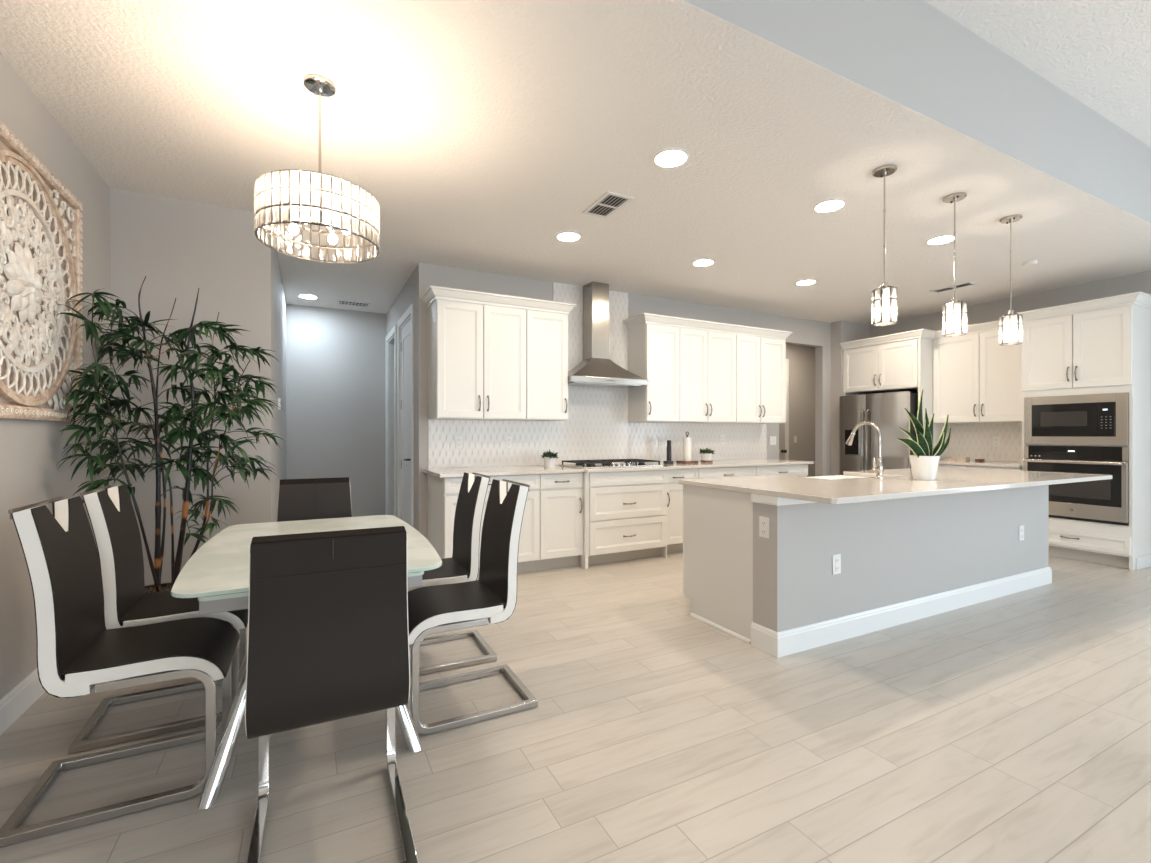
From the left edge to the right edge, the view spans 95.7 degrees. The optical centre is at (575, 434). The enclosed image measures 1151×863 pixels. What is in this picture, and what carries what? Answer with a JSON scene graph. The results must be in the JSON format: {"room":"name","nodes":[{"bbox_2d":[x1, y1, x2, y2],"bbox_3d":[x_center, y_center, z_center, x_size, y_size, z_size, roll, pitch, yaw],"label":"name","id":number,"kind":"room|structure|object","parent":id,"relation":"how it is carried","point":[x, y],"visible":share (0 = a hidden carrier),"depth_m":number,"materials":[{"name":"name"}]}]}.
{"room":"kitchen dining area","nodes":[
{"label":"kitchen dining area","id":0,"kind":"room"},
{"bbox_2d":[0,52,109,698],"bbox_3d":[-1.105,-0.464,-0.478,0.130,3.380,8.755,0,0,-27],"label":"wall","id":1,"kind":"structure","parent":0,"point":[31,451],"depth_m":2.44,"materials":[{"name":"grey paint"}]},
{"bbox_2d":[0,668,44,734],"bbox_3d":[-1.081,1.159,-0.365,0.016,0.133,8.335,0,0,-27],"label":"baseboard","id":2,"kind":"structure","parent":1,"relation":"attached to","point":[24,694],"depth_m":2.27,"materials":[{"name":"white paint"}]},
{"bbox_2d":[0,120,82,421],"bbox_3d":[-2.425,-0.669,2.320,0.068,1.200,1.200,0,0,-27],"label":"carved wall panel","id":3,"kind":"object","parent":1,"relation":"attached to","point":[41,223],"visible":0.99,"depth_m":2.39,"materials":[{"name":"beige wood"}]},
{"bbox_2d":[110,188,271,585],"bbox_3d":[-2.670,-0.179,3.571,1.012,2.810,0.120,0,0,-27],"label":"wall","id":4,"kind":"structure","parent":0,"point":[181,247],"depth_m":3.53,"materials":[{"name":"grey paint"}]},
{"bbox_2d":[272,242,285,521],"bbox_3d":[-2.948,-0.179,5.094,0.120,2.810,2.845,0,0,-27],"label":"wall","id":5,"kind":"structure","parent":0,"point":[278,296],"depth_m":4.70,"materials":[{"name":"grey paint"}]},
{"bbox_2d":[278,398,280,409],"bbox_3d":[-2.621,-0.274,4.612,0.023,0.100,0.090,0,0,-27],"label":"thermostat","id":6,"kind":"object","parent":5,"relation":"attached to","point":[279,399],"visible":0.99,"depth_m":4.57,"materials":[{"name":"white plastic"}]},
{"bbox_2d":[286,304,385,516],"bbox_3d":[-2.801,-0.179,6.722,1.865,2.810,0.120,0,0,-27],"label":"wall","id":7,"kind":"structure","parent":0,"point":[335,358],"depth_m":6.56,"materials":[{"name":"grey paint"}]},
{"bbox_2d":[386,266,416,529],"bbox_3d":[-1.932,-0.179,5.886,0.120,2.810,2.160,0,0,-27],"label":"wall","id":8,"kind":"structure","parent":0,"point":[407,296],"depth_m":4.99,"materials":[{"name":"grey paint"}]},
{"bbox_2d":[385,325,396,516],"bbox_3d":[-2.209,-0.021,6.407,0.138,2.495,0.870,0,0,-27],"label":"door","id":9,"kind":"structure","parent":8,"relation":"in","point":[390,344],"depth_m":6.70,"materials":[{"name":"white paint"}]},
{"bbox_2d":[397,303,413,526],"bbox_3d":[-1.741,-0.021,5.455,0.172,2.495,0.930,0,0,-27],"label":"door","id":10,"kind":"structure","parent":8,"relation":"in","point":[405,333],"depth_m":5.52,"materials":[{"name":"white paint"}]},
{"bbox_2d":[0,0,1150,324],"bbox_3d":[1.308,-1.644,5.787,10.400,0.120,6.086,0,0,-27],"label":"ceiling","id":11,"kind":"structure","parent":0,"point":[481,133],"depth_m":2.84,"materials":[{"name":"white paint"}]},
{"bbox_2d":[298,294,317,298],"bbox_3d":[-3.060,-1.580,5.960,0.196,0.008,0.196,0,0,-27],"label":"recessed light","id":12,"kind":"object","parent":11,"relation":"in","point":[305,296],"visible":1,"depth_m":5.95,"materials":[{"name":"white paint"}]},
{"bbox_2d":[300,295,315,298],"bbox_3d":[-3.060,-1.581,5.960,0.170,0.004,0.170,0,0,-21],"label":"diffuser","id":13,"kind":"object","parent":12,"relation":"attached to","point":[302,296],"depth_m":5.95,"materials":[{"name":"white plastic"}]},
{"bbox_2d":[254,74,379,262],"bbox_3d":[-1.153,-1.220,2.352,0.506,0.727,0.506,0,0,-27],"label":"chandelier","id":14,"kind":"object","parent":11,"relation":"hanging from","point":[267,213],"visible":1,"depth_m":2.29,"materials":[{"name":"clear glass"}]},
{"bbox_2d":[290,217,296,223],"bbox_3d":[-1.274,-0.968,2.353,0.026,0.023,0.026,0,0,-27],"label":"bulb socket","id":15,"kind":"object","parent":14,"relation":"attached to","point":[291,218],"depth_m":2.34,"materials":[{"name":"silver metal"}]},
{"bbox_2d":[302,206,308,212],"bbox_3d":[-1.155,-0.968,2.232,0.026,0.023,0.026,0,0,-27],"label":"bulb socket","id":16,"kind":"object","parent":14,"relation":"attached to","point":[305,209],"depth_m":2.22,"materials":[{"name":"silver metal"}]},
{"bbox_2d":[330,228,335,233],"bbox_3d":[-1.152,-0.968,2.472,0.026,0.023,0.026,0,0,-27],"label":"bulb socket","id":17,"kind":"object","parent":14,"relation":"attached to","point":[332,230],"depth_m":2.46,"materials":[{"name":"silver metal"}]},
{"bbox_2d":[337,300,370,306],"bbox_3d":[-2.669,-1.580,6.273,0.360,0.008,0.200,0,0,-27],"label":"ceiling vent","id":18,"kind":"object","parent":11,"relation":"in","point":[341,302],"visible":1,"depth_m":6.27,"materials":[{"name":"white metal"}]},
{"bbox_2d":[556,232,580,241],"bbox_3d":[-0.056,-1.580,4.157,0.196,0.008,0.196,0,0,-27],"label":"recessed light","id":19,"kind":"object","parent":11,"relation":"in","point":[563,236],"visible":1,"depth_m":4.15,"materials":[{"name":"white paint"}]},
{"bbox_2d":[558,233,578,240],"bbox_3d":[-0.056,-1.581,4.157,0.170,0.004,0.170,0,0,-21],"label":"diffuser","id":20,"kind":"object","parent":19,"relation":"attached to","point":[561,236],"depth_m":4.15,"materials":[{"name":"beige plastic"}]},
{"bbox_2d":[582,191,633,218],"bbox_3d":[0.218,-1.580,3.591,0.200,0.008,0.360,0,0,-27],"label":"ceiling vent","id":21,"kind":"object","parent":11,"relation":"in","point":[609,203],"visible":1,"depth_m":3.58,"materials":[{"name":"white metal"}]},
{"bbox_2d":[654,149,687,167],"bbox_3d":[0.546,-1.580,2.980,0.196,0.008,0.196,0,0,-27],"label":"recessed light","id":22,"kind":"object","parent":11,"relation":"in","point":[669,158],"visible":1,"depth_m":2.98,"materials":[{"name":"white paint"}]},
{"bbox_2d":[656,151,685,165],"bbox_3d":[0.546,-1.581,2.980,0.170,0.004,0.170,0,0,-21],"label":"diffuser","id":23,"kind":"object","parent":22,"relation":"attached to","point":[663,158],"depth_m":2.98,"materials":[{"name":"beige plastic"}]},
{"bbox_2d":[692,259,713,266],"bbox_3d":[1.174,-1.580,4.787,0.196,0.008,0.196,0,0,-27],"label":"recessed light","id":24,"kind":"object","parent":11,"relation":"in","point":[702,262],"visible":1,"depth_m":4.78,"materials":[{"name":"white paint"}]},
{"bbox_2d":[694,260,712,265],"bbox_3d":[1.174,-1.581,4.787,0.170,0.004,0.170,0,0,-33],"label":"diffuser","id":25,"kind":"object","parent":24,"relation":"attached to","point":[698,262],"depth_m":4.78,"materials":[{"name":"beige plastic"}]},
{"bbox_2d":[796,280,815,285],"bbox_3d":[2.394,-1.580,5.411,0.196,0.008,0.196,0,0,-27],"label":"recessed light","id":26,"kind":"object","parent":11,"relation":"in","point":[803,282],"visible":1,"depth_m":5.40,"materials":[{"name":"white paint"}]},
{"bbox_2d":[797,281,814,284],"bbox_3d":[2.394,-1.581,5.411,0.170,0.004,0.170,0,0,-33],"label":"diffuser","id":27,"kind":"object","parent":26,"relation":"attached to","point":[799,282],"depth_m":5.40,"materials":[{"name":"beige plastic"}]},
{"bbox_2d":[814,199,844,212],"bbox_3d":[1.754,-1.580,3.598,0.196,0.008,0.196,0,0,-27],"label":"recessed light","id":28,"kind":"object","parent":11,"relation":"in","point":[834,204],"visible":1,"depth_m":3.59,"materials":[{"name":"white paint"}]},
{"bbox_2d":[816,201,842,210],"bbox_3d":[1.754,-1.581,3.598,0.170,0.004,0.170,0,0,-21],"label":"diffuser","id":29,"kind":"object","parent":28,"relation":"attached to","point":[825,205],"depth_m":3.59,"materials":[{"name":"beige plastic"}]},
{"bbox_2d":[871,164,897,325],"bbox_3d":[1.846,-1.123,3.112,0.134,0.921,0.136,0,0,-27],"label":"pendant lamp","id":30,"kind":"object","parent":11,"relation":"hanging from","point":[884,306],"visible":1,"depth_m":3.07,"materials":[{"name":"clear glass"}]},
{"bbox_2d":[881,282,887,286],"bbox_3d":[1.845,-0.879,3.112,0.040,0.060,0.039,0,0,-27],"label":"socket","id":31,"kind":"object","parent":30,"relation":"attached to","point":[884,284],"depth_m":3.10,"materials":[{"name":"silver metal"}]},
{"bbox_2d":[926,235,953,244],"bbox_3d":[2.965,-1.580,4.229,0.196,0.008,0.196,0,0,-27],"label":"recessed light","id":32,"kind":"object","parent":11,"relation":"in","point":[947,238],"visible":0.94,"depth_m":4.23,"materials":[{"name":"white paint"}]},
{"bbox_2d":[928,237,953,243],"bbox_3d":[2.965,-1.581,4.229,0.170,0.004,0.170,0,0,-21],"label":"diffuser","id":33,"kind":"object","parent":32,"relation":"attached to","point":[937,240],"depth_m":4.23,"materials":[{"name":"beige plastic"}]},
{"bbox_2d":[929,281,977,292],"bbox_3d":[4.045,-1.580,5.585,0.150,0.008,0.400,0,0,-27],"label":"ceiling vent","id":34,"kind":"object","parent":11,"relation":"in","point":[969,283],"visible":0.94,"depth_m":5.57,"materials":[{"name":"white metal"}]},
{"bbox_2d":[942,192,966,336],"bbox_3d":[2.520,-1.123,3.463,0.134,0.921,0.136,0,0,-27],"label":"pendant lamp","id":35,"kind":"object","parent":11,"relation":"hanging from","point":[954,313],"visible":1,"depth_m":3.43,"materials":[{"name":"clear glass"}]},
{"bbox_2d":[999,214,1022,345],"bbox_3d":[3.179,-1.123,3.805,0.134,0.921,0.136,0,0,-27],"label":"pendant lamp","id":36,"kind":"object","parent":11,"relation":"hanging from","point":[1011,323],"visible":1,"depth_m":3.77,"materials":[{"name":"clear glass"}]},
{"bbox_2d":[1022,260,1037,266],"bbox_3d":[4.163,-1.568,4.773,0.110,0.032,0.110,0,0,-27],"label":"smoke detector","id":37,"kind":"object","parent":11,"relation":"attached to","point":[1031,262],"visible":1,"depth_m":4.75,"materials":[{"name":"white plastic"}]},
{"bbox_2d":[0,552,1150,862],"bbox_3d":[2.632,1.276,3.200,10.400,0.100,11.900,0,0,-27],"label":"floor","id":38,"kind":"structure","parent":0,"point":[1015,727],"depth_m":2.01,"materials":[{"name":"beige wood"}]},
{"bbox_2d":[0,496,239,846],"bbox_3d":[-1.562,0.725,1.854,0.580,0.999,0.420,0,0,-27],"label":"dining chair","id":39,"kind":"object","parent":38,"relation":"on","point":[77,655],"visible":0.98,"depth_m":1.74,"materials":[{"name":"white leather"}]},
{"bbox_2d":[68,484,247,753],"bbox_3d":[-1.787,0.725,2.316,0.580,0.999,0.420,0,0,-28],"label":"dining chair","id":40,"kind":"object","parent":38,"relation":"on","point":[110,511],"visible":0.8,"depth_m":2.18,"materials":[{"name":"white leather"}]},
{"bbox_2d":[57,276,282,592],"bbox_3d":[-2.241,0.161,3.020,0.965,2.129,1.144,0,0,-32],"label":"bamboo","id":41,"kind":"object","parent":38,"relation":"on","point":[103,410],"visible":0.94,"depth_m":2.92,"materials":[{"name":"green plant"}]},
{"bbox_2d":[145,583,170,587],"bbox_3d":[-2.456,1.068,3.046,0.350,0.314,0.350,0,0,-27],"label":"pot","id":42,"kind":"object","parent":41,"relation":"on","point":[162,585],"depth_m":3.17,"materials":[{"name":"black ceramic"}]},
{"bbox_2d":[171,515,441,808],"bbox_3d":[-1.128,0.846,2.282,0.876,0.759,1.344,0,0,-27],"label":"dining table","id":43,"kind":"object","parent":38,"relation":"on","point":[217,573],"visible":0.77,"depth_m":1.89,"materials":[{"name":"white glass"}]},
{"bbox_2d":[277,477,351,521],"bbox_3d":[-1.477,0.744,2.964,0.434,0.962,0.580,0,0,-27],"label":"dining chair","id":44,"kind":"object","parent":38,"relation":"on","point":[312,498],"visible":0.39,"depth_m":3.12,"materials":[{"name":"black leather"}]},
{"bbox_2d":[245,526,418,862],"bbox_3d":[-0.757,0.744,1.617,0.434,0.962,0.580,0,0,-26],"label":"dining chair","id":45,"kind":"object","parent":38,"relation":"on","point":[328,639],"visible":1,"depth_m":1.44,"materials":[{"name":"black leather"}]},
{"bbox_2d":[408,472,496,676],"bbox_3d":[-0.777,0.725,2.888,0.580,0.999,0.420,0,0,-26],"label":"dining chair","id":46,"kind":"object","parent":38,"relation":"on","point":[463,566],"visible":0.73,"depth_m":2.82,"materials":[{"name":"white leather"}]},
{"bbox_2d":[408,479,537,734],"bbox_3d":[-0.521,0.725,2.401,0.580,0.999,0.420,0,0,-27],"label":"dining chair","id":47,"kind":"object","parent":38,"relation":"on","point":[435,609],"visible":0.91,"depth_m":2.32,"materials":[{"name":"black leather"}]},
{"bbox_2d":[427,474,539,578],"bbox_3d":[-0.833,0.784,4.696,0.841,0.882,0.717,0,0,-27],"label":"base cabinet","id":48,"kind":"object","parent":38,"relation":"on","point":[442,493],"visible":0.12,"depth_m":4.53,"materials":[{"name":"white paint"}]},
{"bbox_2d":[422,459,813,477],"bbox_3d":[0.713,0.327,5.452,4.375,0.030,0.780,0,0,-27],"label":"countertop","id":49,"kind":"structure","parent":48,"relation":"on","point":[537,469],"depth_m":4.90,"materials":[{"name":"stone"}]},
{"bbox_2d":[540,450,558,466],"bbox_3d":[-0.247,0.224,5.041,0.197,0.174,0.200,0,0,45],"label":"potted succulent","id":50,"kind":"object","parent":49,"relation":"on","point":[549,457],"visible":1,"depth_m":4.99,"materials":[{"name":"white ceramic"}]},
{"bbox_2d":[544,457,555,466],"bbox_3d":[-0.247,0.262,5.040,0.124,0.100,0.124,0,0,-27],"label":"pot","id":51,"kind":"object","parent":50,"relation":"on","point":[548,461],"depth_m":4.99,"materials":[{"name":"white ceramic"}]},
{"bbox_2d":[559,459,661,468],"bbox_3d":[0.352,0.285,5.240,0.900,0.054,0.510,0,0,-27],"label":"gas cooktop","id":52,"kind":"object","parent":49,"relation":"in","point":[605,463],"visible":1,"depth_m":5.11,"materials":[{"name":"silver metal"}]},
{"bbox_2d":[559,463,661,468],"bbox_3d":[0.352,0.306,5.240,0.900,0.012,0.510,0,0,-27],"label":"steel tray","id":53,"kind":"object","parent":52,"relation":"on","point":[604,465],"depth_m":5.09,"materials":[{"name":"silver metal"}]},
{"bbox_2d":[663,440,672,463],"bbox_3d":[0.996,0.184,5.587,0.086,0.256,0.070,0,0,-27],"label":"pepper mill","id":54,"kind":"object","parent":49,"relation":"on","point":[669,447],"visible":0.99,"depth_m":5.57,"materials":[{"name":"black ceramic"}]},
{"bbox_2d":[676,432,697,463],"bbox_3d":[1.231,0.137,5.740,0.170,0.349,0.170,0,0,-27],"label":"paper towel holder","id":55,"kind":"object","parent":49,"relation":"on","point":[686,440],"visible":1,"depth_m":5.70,"materials":[{"name":"white paper"}]},
{"bbox_2d":[698,448,714,462],"bbox_3d":[1.496,0.227,5.927,0.196,0.169,0.203,0,0,-27],"label":"potted succulent","id":56,"kind":"object","parent":49,"relation":"on","point":[706,454],"visible":1,"depth_m":5.88,"materials":[{"name":"white ceramic"}]},
{"bbox_2d":[701,453,711,460],"bbox_3d":[1.493,0.248,5.931,0.132,0.082,0.132,0,0,-27],"label":"pot","id":57,"kind":"object","parent":56,"relation":"attached to","point":[704,456],"depth_m":5.88,"materials":[{"name":"white ceramic"}]},
{"bbox_2d":[536,472,582,570],"bbox_3d":[-0.266,0.784,4.986,0.431,0.882,0.717,0,0,-27],"label":"base cabinet","id":58,"kind":"object","parent":38,"relation":"on","point":[561,494],"visible":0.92,"depth_m":4.71,"materials":[{"name":"white paint"}]},
{"bbox_2d":[579,470,666,568],"bbox_3d":[0.350,0.784,5.268,0.922,0.882,0.777,0,0,-27],"label":"base cabinet","id":59,"kind":"object","parent":38,"relation":"on","point":[625,512],"visible":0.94,"depth_m":4.95,"materials":[{"name":"white paint"}]},
{"bbox_2d":[667,468,697,553],"bbox_3d":[0.942,0.784,5.604,0.437,0.882,0.717,0,0,-27],"label":"base cabinet","id":60,"kind":"object","parent":38,"relation":"on","point":[674,490],"visible":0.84,"depth_m":5.30,"materials":[{"name":"white paint"}]},
{"bbox_2d":[697,466,756,478],"bbox_3d":[1.505,0.784,5.892,0.825,0.882,0.717,0,0,-27],"label":"base cabinet","id":61,"kind":"object","parent":38,"relation":"on","point":[717,472],"visible":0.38,"depth_m":5.60,"materials":[{"name":"white paint"}]},
{"bbox_2d":[757,464,807,476],"bbox_3d":[2.244,0.784,6.270,0.833,0.882,0.717,0,0,-27],"label":"base cabinet","id":62,"kind":"object","parent":38,"relation":"on","point":[798,470],"visible":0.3,"depth_m":6.00,"materials":[{"name":"white paint"}]},
{"bbox_2d":[683,475,1051,657],"bbox_3d":[2.328,0.784,3.980,3.182,0.883,0.879,0,0,-27],"label":"kitchen island","id":63,"kind":"object","parent":38,"relation":"on","point":[904,560],"visible":0.76,"depth_m":3.31,"materials":[{"name":"grey paint"}]},
{"bbox_2d":[759,516,769,537],"bbox_3d":[1.073,0.526,2.964,0.009,0.116,0.072,0,0,-27],"label":"wall outlet","id":64,"kind":"object","parent":63,"relation":"attached to","point":[764,523],"visible":1,"depth_m":2.96,"materials":[{"name":"white plastic"}]},
{"bbox_2d":[832,554,840,574],"bbox_3d":[1.557,0.771,3.105,0.072,0.116,0.009,0,0,-27],"label":"wall outlet","id":65,"kind":"object","parent":63,"relation":"attached to","point":[836,559],"visible":1,"depth_m":3.10,"materials":[{"name":"white plastic"}]},
{"bbox_2d":[678,467,1111,503],"bbox_3d":[2.445,0.327,3.843,3.258,0.030,1.222,0,0,-27],"label":"island countertop","id":66,"kind":"structure","parent":63,"relation":"on","point":[896,483],"depth_m":3.35,"materials":[{"name":"stone"}]},
{"bbox_2d":[807,475,865,479],"bbox_3d":[2.036,0.469,4.045,0.804,0.253,0.529,0,0,-27],"label":"farmhouse sink","id":67,"kind":"object","parent":66,"relation":"in","point":[831,477],"visible":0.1,"depth_m":4.36,"materials":[{"name":"white ceramic"}]},
{"bbox_2d":[846,421,883,477],"bbox_3d":[2.112,0.106,3.845,0.117,0.412,0.292,0,0,-27],"label":"kitchen faucet","id":68,"kind":"object","parent":66,"relation":"on","point":[878,467],"visible":1,"depth_m":3.75,"materials":[{"name":"silver metal"}]},
{"bbox_2d":[897,389,950,479],"bbox_3d":[2.413,-0.006,3.640,0.418,0.635,0.180,0,0,4],"label":"snake plant","id":69,"kind":"object","parent":66,"relation":"on","point":[924,462],"visible":1,"depth_m":3.59,"materials":[{"name":"green plant"}]},
{"bbox_2d":[1019,525,1023,540],"bbox_3d":[3.519,0.774,4.108,0.072,0.116,0.009,0,0,-27],"label":"wall outlet","id":70,"kind":"object","parent":63,"relation":"attached to","point":[1021,528],"visible":1,"depth_m":4.10,"materials":[{"name":"white plastic"}]},
{"bbox_2d":[839,391,917,475],"bbox_3d":[4.105,0.348,6.868,0.755,1.754,0.910,0,0,-27],"label":"refrigerator","id":71,"kind":"object","parent":38,"relation":"on","point":[887,411],"visible":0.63,"depth_m":6.66,"materials":[{"name":"grey metal"}]},
{"bbox_2d":[843,338,948,459],"bbox_3d":[4.202,0.006,6.909,0.647,2.440,1.032,0,0,-27],"label":"tall cabinet","id":72,"kind":"object","parent":38,"relation":"on","point":[905,365],"visible":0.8,"depth_m":6.62,"materials":[{"name":"white paint"}]},
{"bbox_2d":[840,292,1150,349],"bbox_3d":[4.622,-1.225,6.060,0.674,0.092,2.919,0,0,-27],"label":"crown molding","id":73,"kind":"structure","parent":72,"relation":"attached to","point":[1142,299],"depth_m":5.29,"materials":[{"name":"white paint"}]},
{"bbox_2d":[938,464,1021,470],"bbox_3d":[4.661,0.784,6.000,0.657,0.882,0.999,0,0,-27],"label":"base cabinet","id":74,"kind":"object","parent":38,"relation":"on","point":[939,465],"visible":0.03,"depth_m":5.75,"materials":[{"name":"white paint"}]},
{"bbox_2d":[939,460,1021,467],"bbox_3d":[4.667,0.327,6.003,0.646,0.030,0.999,0,0,-27],"label":"countertop","id":75,"kind":"structure","parent":74,"relation":"on","point":[971,462],"depth_m":5.82,"materials":[{"name":"stone"}]},
{"bbox_2d":[946,457,969,460],"bbox_3d":[4.601,0.289,6.268,0.100,0.044,0.210,0,0,-27],"label":"wooden tray","id":76,"kind":"object","parent":75,"relation":"on","point":[947,458],"visible":0.99,"depth_m":6.25,"materials":[{"name":"beige wood"}]},
{"bbox_2d":[1021,304,1150,570],"bbox_3d":[5.083,0.006,5.184,0.649,2.440,0.834,0,0,-27],"label":"oven tower","id":77,"kind":"object","parent":38,"relation":"on","point":[1108,350],"visible":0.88,"depth_m":4.89,"materials":[{"name":"white paint"}]},
{"bbox_2d":[1023,445,1128,525],"bbox_3d":[5.025,0.467,5.161,0.577,0.717,0.767,0,0,-27],"label":"wall oven","id":78,"kind":"object","parent":77,"relation":"in","point":[1099,501],"visible":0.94,"depth_m":4.95,"materials":[{"name":"black metal"}]},
{"bbox_2d":[1024,392,1128,445],"bbox_3d":[5.047,-0.144,5.172,0.527,0.484,0.767,0,0,-27],"label":"microwave oven","id":79,"kind":"object","parent":77,"relation":"in","point":[1087,419],"visible":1,"depth_m":5.02,"materials":[{"name":"black metal"}]},
{"bbox_2d":[417,263,830,538],"bbox_3d":[1.832,-0.179,7.289,8.100,2.810,1.470,0,0,-27],"label":"wall","id":80,"kind":"structure","parent":0,"point":[810,333],"depth_m":6.62,"materials":[{"name":"grey paint"}]},
{"bbox_2d":[428,299,525,419],"bbox_3d":[-0.902,-0.679,4.835,0.831,1.070,0.407,0,0,-27],"label":"upper cabinet","id":81,"kind":"object","parent":80,"relation":"attached to","point":[477,352],"visible":0.99,"depth_m":4.67,"materials":[{"name":"white paint"}]},
{"bbox_2d":[421,285,575,314],"bbox_3d":[-0.707,-1.225,4.931,1.395,0.092,0.414,0,0,-27],"label":"crown molding","id":82,"kind":"structure","parent":81,"relation":"attached to","point":[432,293],"depth_m":4.73,"materials":[{"name":"white paint"}]},
{"bbox_2d":[514,309,567,420],"bbox_3d":[-0.338,-0.679,5.124,0.434,1.070,0.407,0,0,-27],"label":"upper cabinet","id":83,"kind":"object","parent":80,"relation":"attached to","point":[546,332],"visible":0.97,"depth_m":4.98,"materials":[{"name":"white paint"}]},
{"bbox_2d":[428,282,766,468],"bbox_3d":[0.564,-0.636,5.810,4.328,1.894,0.009,0,0,-27],"label":"tile backsplash","id":84,"kind":"structure","parent":80,"relation":"attached to","point":[597,426],"depth_m":5.57,"materials":[{"name":"white tile"}]},
{"bbox_2d":[455,436,462,447],"bbox_3d":[-1.105,0.068,4.945,0.072,0.116,0.009,0,0,-27],"label":"wall outlet","id":85,"kind":"object","parent":84,"relation":"attached to","point":[458,439],"visible":1,"depth_m":4.94,"materials":[{"name":"white plastic"}]},
{"bbox_2d":[658,437,663,446],"bbox_3d":[0.989,0.086,6.016,0.072,0.116,0.009,0,0,-27],"label":"wall outlet","id":86,"kind":"object","parent":84,"relation":"attached to","point":[660,439],"visible":1,"depth_m":6.01,"materials":[{"name":"white plastic"}]},
{"bbox_2d":[720,435,724,443],"bbox_3d":[1.817,0.056,6.440,0.072,0.116,0.009,0,0,-27],"label":"wall outlet","id":87,"kind":"object","parent":84,"relation":"attached to","point":[722,437],"visible":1,"depth_m":6.43,"materials":[{"name":"white plastic"}]},
{"bbox_2d":[568,281,647,387],"bbox_3d":[0.264,-1.048,5.413,0.900,1.070,0.423,0,0,-27],"label":"range hood","id":88,"kind":"object","parent":80,"relation":"attached to","point":[596,369],"visible":0.97,"depth_m":5.40,"materials":[{"name":"silver metal"}]},
{"bbox_2d":[628,324,679,421],"bbox_3d":[0.872,-0.679,5.742,0.436,1.070,0.407,0,0,-27],"label":"upper cabinet","id":89,"kind":"object","parent":80,"relation":"attached to","point":[653,350],"visible":1,"depth_m":5.61,"materials":[{"name":"white paint"}]},
{"bbox_2d":[664,327,735,422],"bbox_3d":[1.433,-0.679,6.029,0.822,1.070,0.407,0,0,-27],"label":"upper cabinet","id":90,"kind":"object","parent":80,"relation":"attached to","point":[707,358],"visible":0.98,"depth_m":5.87,"materials":[{"name":"white paint"}]},
{"bbox_2d":[735,334,785,423],"bbox_3d":[2.163,-0.679,6.403,0.816,1.070,0.407,0,0,-27],"label":"upper cabinet","id":91,"kind":"object","parent":80,"relation":"attached to","point":[760,361],"visible":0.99,"depth_m":6.25,"materials":[{"name":"white paint"}]},
{"bbox_2d":[623,313,792,339],"bbox_3d":[1.604,-1.225,6.113,2.205,0.092,0.414,0,0,-27],"label":"crown molding","id":92,"kind":"structure","parent":91,"relation":"attached to","point":[645,318],"depth_m":5.82,"materials":[{"name":"white paint"}]},
{"bbox_2d":[770,436,775,444],"bbox_3d":[2.596,0.076,6.849,0.119,0.116,0.009,0,0,-27],"label":"light switch","id":93,"kind":"object","parent":80,"relation":"attached to","point":[772,438],"visible":1,"depth_m":6.85,"materials":[{"name":"white plastic"}]},
{"bbox_2d":[779,359,788,459],"bbox_3d":[3.232,-0.034,8.641,0.945,2.520,0.098,0,0,-27],"label":"door","id":94,"kind":"structure","parent":80,"relation":"in","point":[783,427],"depth_m":8.86,"materials":[{"name":"white paint"}]},
{"bbox_2d":[831,321,869,474],"bbox_3d":[3.961,-0.179,7.527,0.755,2.810,0.285,0,0,-27],"label":"wall","id":95,"kind":"structure","parent":0,"point":[841,331],"depth_m":7.31,"materials":[{"name":"grey paint"}]},
{"bbox_2d":[683,0,1150,222],"bbox_3d":[1.995,-1.880,2.770,8.589,0.588,0.090,0,0,-27],"label":"beam","id":96,"kind":"structure","parent":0,"point":[912,54],"depth_m":2.71,"materials":[{"name":"grey paint"}]},
{"bbox_2d":[870,270,1150,461],"bbox_3d":[6.375,-0.464,3.516,0.130,3.380,9.055,0,0,-27],"label":"wall","id":97,"kind":"structure","parent":0,"point":[991,311],"depth_m":5.81,"materials":[{"name":"grey paint"}]},
{"bbox_2d":[933,330,1021,423],"bbox_3d":[4.779,-0.679,6.060,0.392,1.070,0.999,0,0,-27],"label":"upper cabinet","id":98,"kind":"object","parent":97,"relation":"attached to","point":[977,379],"visible":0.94,"depth_m":6.02,"materials":[{"name":"white paint"}]},
{"bbox_2d":[949,422,1021,461],"bbox_3d":[4.951,0.084,6.148,0.009,0.455,0.999,0,0,-27],"label":"tile backsplash","id":99,"kind":"structure","parent":97,"relation":"attached to","point":[974,441],"depth_m":6.22,"materials":[{"name":"white tile"}]},
{"bbox_2d":[993,437,999,446],"bbox_3d":[4.951,0.081,6.127,0.009,0.116,0.072,0,0,-27],"label":"wall outlet","id":100,"kind":"object","parent":99,"relation":"attached to","point":[996,440],"visible":1,"depth_m":6.12,"materials":[{"name":"white plastic"}]},
{"bbox_2d":[924,0,1150,146],"bbox_3d":[3.372,-2.214,0.216,9.000,0.120,5.913,0,0,-27],"label":"ceiling","id":101,"kind":"structure","parent":0,"point":[1097,52],"depth_m":2.86,"materials":[{"name":"white paint"}]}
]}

